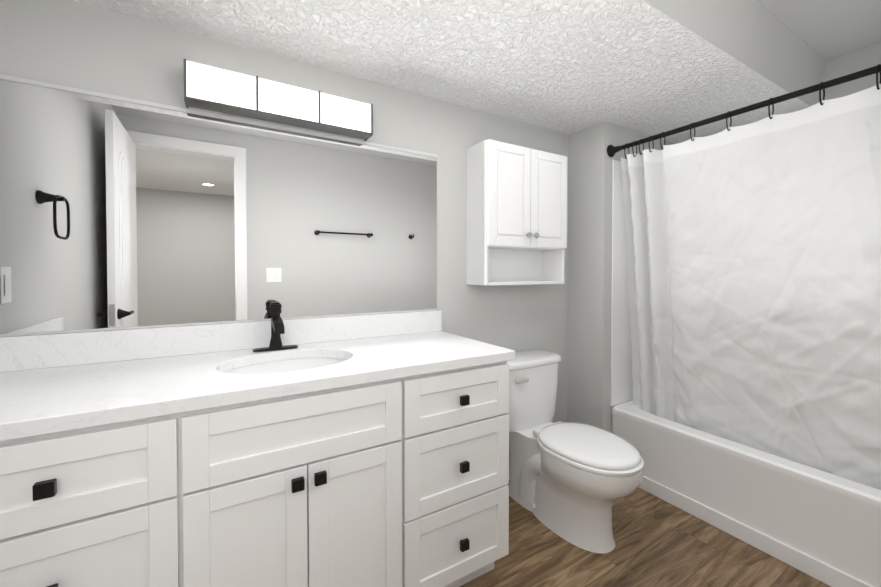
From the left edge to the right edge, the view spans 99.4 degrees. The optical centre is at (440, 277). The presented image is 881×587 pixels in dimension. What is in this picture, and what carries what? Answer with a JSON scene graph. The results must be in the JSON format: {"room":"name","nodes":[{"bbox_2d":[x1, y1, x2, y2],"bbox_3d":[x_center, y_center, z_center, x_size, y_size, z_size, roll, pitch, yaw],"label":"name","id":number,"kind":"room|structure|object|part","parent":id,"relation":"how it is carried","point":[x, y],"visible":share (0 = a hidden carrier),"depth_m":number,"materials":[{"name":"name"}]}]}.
{"room":"bathroom","nodes":[
{"label":"bathroom","id":0,"kind":"room"},
{"bbox_2d":[0,0,880,432],"bbox_3d":[0.815,0.036,-0.244,4.490,2.340,4.790,-1,1,-31],"label":"wall","id":1,"kind":"structure","parent":0,"point":[94,48],"depth_m":1.93,"materials":[{"name":"grey paint"}]},
{"bbox_2d":[0,74,436,336],"bbox_3d":[-0.684,-0.221,1.502,1.548,0.786,0.008,-1,1,-31],"label":"mirror","id":2,"kind":"object","parent":1,"relation":"attached to","point":[118,213],"visible":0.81,"depth_m":1.36,"materials":[{"name":"clear glass"}]},
{"bbox_2d":[0,310,441,372],"bbox_3d":[-0.664,0.225,1.515,1.549,0.105,0.019,-1,1,-31],"label":"backsplash","id":3,"kind":"structure","parent":1,"relation":"attached to","point":[42,351],"depth_m":1.35,"materials":[{"name":"white stone"}]},
{"bbox_2d":[183,59,372,140],"bbox_3d":[-0.609,-0.685,1.490,0.680,0.135,0.092,-1,1,-31],"label":"sconce","id":4,"kind":"object","parent":1,"relation":"attached to","point":[211,88],"visible":1,"depth_m":1.43,"materials":[{"name":"white glass"}]},
{"bbox_2d":[466,139,566,284],"bbox_3d":[0.436,-0.324,2.043,0.565,0.720,0.217,-1,1,-31],"label":"upper cabinet","id":5,"kind":"object","parent":1,"relation":"attached to","point":[516,214],"visible":1,"depth_m":1.96,"materials":[{"name":"white paint"}]},
{"bbox_3d":[0.351,-0.420,1.909,0.278,0.518,0.020,-1,1,-31],"label":"door","id":6,"kind":"part","parent":5,"relation":"part of","materials":[{"name":"white paint"}]},
{"bbox_2d":[488,245,561,250],"bbox_3d":[0.424,-0.168,2.066,0.533,0.016,0.169,-1,1,-31],"label":"shelf","id":7,"kind":"object","parent":5,"relation":"attached to","point":[490,247],"depth_m":2.06,"materials":[{"name":"white paint"}]},
{"bbox_3d":[0.593,-0.423,2.052,0.278,0.518,0.020,-1,1,-31],"label":"door","id":8,"kind":"part","parent":5,"relation":"part of","materials":[{"name":"white paint"}]},
{"bbox_2d":[611,160,633,405],"bbox_3d":[1.687,0.042,1.768,0.697,1.461,1.460,-1,1,-31],"label":"shower surround","id":9,"kind":"object","parent":1,"relation":"attached to","point":[621,369],"visible":0.21,"depth_m":2.25,"materials":[{"name":"white plastic"}]},
{"bbox_2d":[607,64,880,489],"bbox_3d":[1.441,0.038,1.622,0.232,1.616,1.460,-1,1,-31],"label":"shower curtain","id":10,"kind":"object","parent":1,"relation":"attached to","point":[754,265],"visible":1,"depth_m":1.64,"materials":[{"name":"white fabric"}]},
{"bbox_3d":[1.373,-0.733,1.569,0.025,0.025,1.458,-1,1,-31],"label":"rod","id":11,"kind":"part","parent":10,"relation":"part of","materials":[{"name":"black metal"}]},
{"bbox_2d":[74,0,809,143],"bbox_3d":[0.272,-1.023,1.587,3.540,0.250,1.055,-1,1,-31],"label":"ceiling","id":12,"kind":"structure","parent":0,"point":[568,67],"depth_m":1.49,"materials":[{"name":"white paint"}]},
{"bbox_2d":[459,480,830,586],"bbox_3d":[0.815,1.231,-0.225,4.490,0.050,4.790,-1,1,-31],"label":"floor","id":13,"kind":"structure","parent":0,"point":[659,542],"depth_m":1.57,"materials":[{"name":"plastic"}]},
{"bbox_2d":[0,357,514,586],"bbox_3d":[-0.537,0.749,1.264,1.546,0.865,0.594,-1,1,-31],"label":"bathroom vanity","id":14,"kind":"object","parent":13,"relation":"on","point":[367,450],"depth_m":1.01,"materials":[{"name":"white paint"}]},
{"bbox_3d":[-0.811,0.433,0.769,0.032,0.032,0.030,-1,1,-31],"label":"knob","id":15,"kind":"part","parent":14,"relation":"part of","materials":[{"name":"black metal"}]},
{"bbox_3d":[-0.811,0.653,0.772,0.032,0.032,0.030,-1,1,-31],"label":"knob","id":16,"kind":"part","parent":14,"relation":"part of","materials":[{"name":"black metal"}]},
{"bbox_3d":[-0.824,0.432,0.790,0.438,0.185,0.020,-1,1,-31],"label":"drawer","id":17,"kind":"part","parent":14,"relation":"part of","materials":[{"name":"white paint"}]},
{"bbox_3d":[-0.824,0.665,0.794,0.438,0.266,0.020,-1,1,-31],"label":"drawer","id":18,"kind":"part","parent":14,"relation":"part of","materials":[{"name":"white paint"}]},
{"bbox_3d":[-0.503,0.799,0.986,0.288,0.540,0.020,-1,1,-31],"label":"door","id":19,"kind":"part","parent":14,"relation":"part of","materials":[{"name":"white paint"}]},
{"bbox_2d":[0,329,514,432],"bbox_3d":[-0.533,0.300,1.274,1.570,0.036,0.569,-1,1,-31],"label":"countertop","id":20,"kind":"structure","parent":14,"relation":"on","point":[61,394],"depth_m":1.08,"materials":[{"name":"white stone"}]},
{"bbox_2d":[252,301,299,352],"bbox_3d":[-0.626,0.188,1.428,0.162,0.182,0.172,-1,1,-31],"label":"faucet","id":21,"kind":"object","parent":20,"relation":"on","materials":[{"name":"black metal"}]},
{"bbox_2d":[224,353,347,376],"bbox_3d":[-0.518,0.380,1.285,0.438,0.148,0.336,-1,1,-31],"label":"sink","id":22,"kind":"object","parent":20,"relation":"in","point":[234,368],"depth_m":1.42,"materials":[{"name":"white ceramic"}]},
{"bbox_3d":[-0.390,0.562,1.020,0.032,0.032,0.030,-1,1,-31],"label":"knob","id":23,"kind":"part","parent":14,"relation":"part of","materials":[{"name":"black metal"}]},
{"bbox_3d":[-0.339,0.562,1.051,0.032,0.032,0.030,-1,1,-31],"label":"knob","id":24,"kind":"part","parent":14,"relation":"part of","materials":[{"name":"black metal"}]},
{"bbox_3d":[-0.252,0.796,1.135,0.288,0.540,0.020,-1,1,-31],"label":"door","id":25,"kind":"part","parent":14,"relation":"part of","materials":[{"name":"white paint"}]},
{"bbox_3d":[0.069,0.424,1.319,0.437,0.185,0.020,-1,1,-31],"label":"drawer","id":26,"kind":"part","parent":14,"relation":"part of","materials":[{"name":"white paint"}]},
{"bbox_3d":[0.069,0.656,1.323,0.437,0.266,0.020,-1,1,-31],"label":"drawer","id":27,"kind":"part","parent":14,"relation":"part of","materials":[{"name":"white paint"}]},
{"bbox_3d":[0.069,0.930,1.327,0.437,0.267,0.020,-1,1,-31],"label":"drawer","id":28,"kind":"part","parent":14,"relation":"part of","materials":[{"name":"white paint"}]},
{"bbox_3d":[0.080,0.930,1.305,0.032,0.032,0.030,-1,1,-31],"label":"knob","id":29,"kind":"part","parent":14,"relation":"part of","materials":[{"name":"black metal"}]},
{"bbox_3d":[0.080,0.424,1.297,0.032,0.032,0.030,-1,1,-31],"label":"knob","id":30,"kind":"part","parent":14,"relation":"part of","materials":[{"name":"black metal"}]},
{"bbox_3d":[0.080,0.656,1.301,0.032,0.032,0.030,-1,1,-31],"label":"knob","id":31,"kind":"part","parent":14,"relation":"part of","materials":[{"name":"black metal"}]},
{"bbox_2d":[506,350,643,552],"bbox_3d":[0.600,0.804,1.829,0.424,0.738,0.754,-1,1,-31],"label":"toilet","id":32,"kind":"object","parent":13,"relation":"on","point":[571,482],"visible":0.96,"depth_m":1.72,"materials":[{"name":"white ceramic"}]},
{"bbox_3d":[0.421,0.528,1.905,0.075,0.014,0.007,-1,1,-31],"label":"lever","id":33,"kind":"part","parent":32,"relation":"part of","materials":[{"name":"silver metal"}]},
{"bbox_3d":[0.462,0.632,2.059,0.400,0.325,0.192,-1,1,-31],"label":"tank","id":34,"kind":"part","parent":32,"relation":"part of","materials":[{"name":"white ceramic"}]},
{"bbox_3d":[0.650,0.982,1.747,0.368,0.385,0.553,-1,1,-31],"label":"bowl","id":35,"kind":"part","parent":32,"relation":"part of","materials":[{"name":"white ceramic"}]},
{"bbox_3d":[0.674,0.780,1.704,0.374,0.020,0.465,-1,1,-31],"label":"seat","id":36,"kind":"part","parent":32,"relation":"part of","materials":[{"name":"white plastic"}]},
{"bbox_2d":[612,400,880,586],"bbox_3d":[1.684,0.974,1.782,0.703,0.400,1.460,-1,1,-31],"label":"bathtub","id":37,"kind":"object","parent":13,"relation":"on","point":[822,526],"visible":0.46,"depth_m":1.60,"materials":[{"name":"white ceramic"}]},
{"bbox_2d":[643,0,825,105],"bbox_3d":[0.555,-0.998,1.111,3.540,0.216,0.056,-1,1,-31],"label":"soffit","id":38,"kind":"structure","parent":0,"point":[757,36],"depth_m":1.56,"materials":[{"name":"white paint"}]},
{"bbox_2d":[757,0,880,59],"bbox_3d":[0.785,-1.119,0.719,3.540,0.040,0.850,-1,1,-31],"label":"ceiling","id":39,"kind":"structure","parent":0,"point":[827,29],"depth_m":1.63,"materials":[{"name":"grey paint"}]}
]}

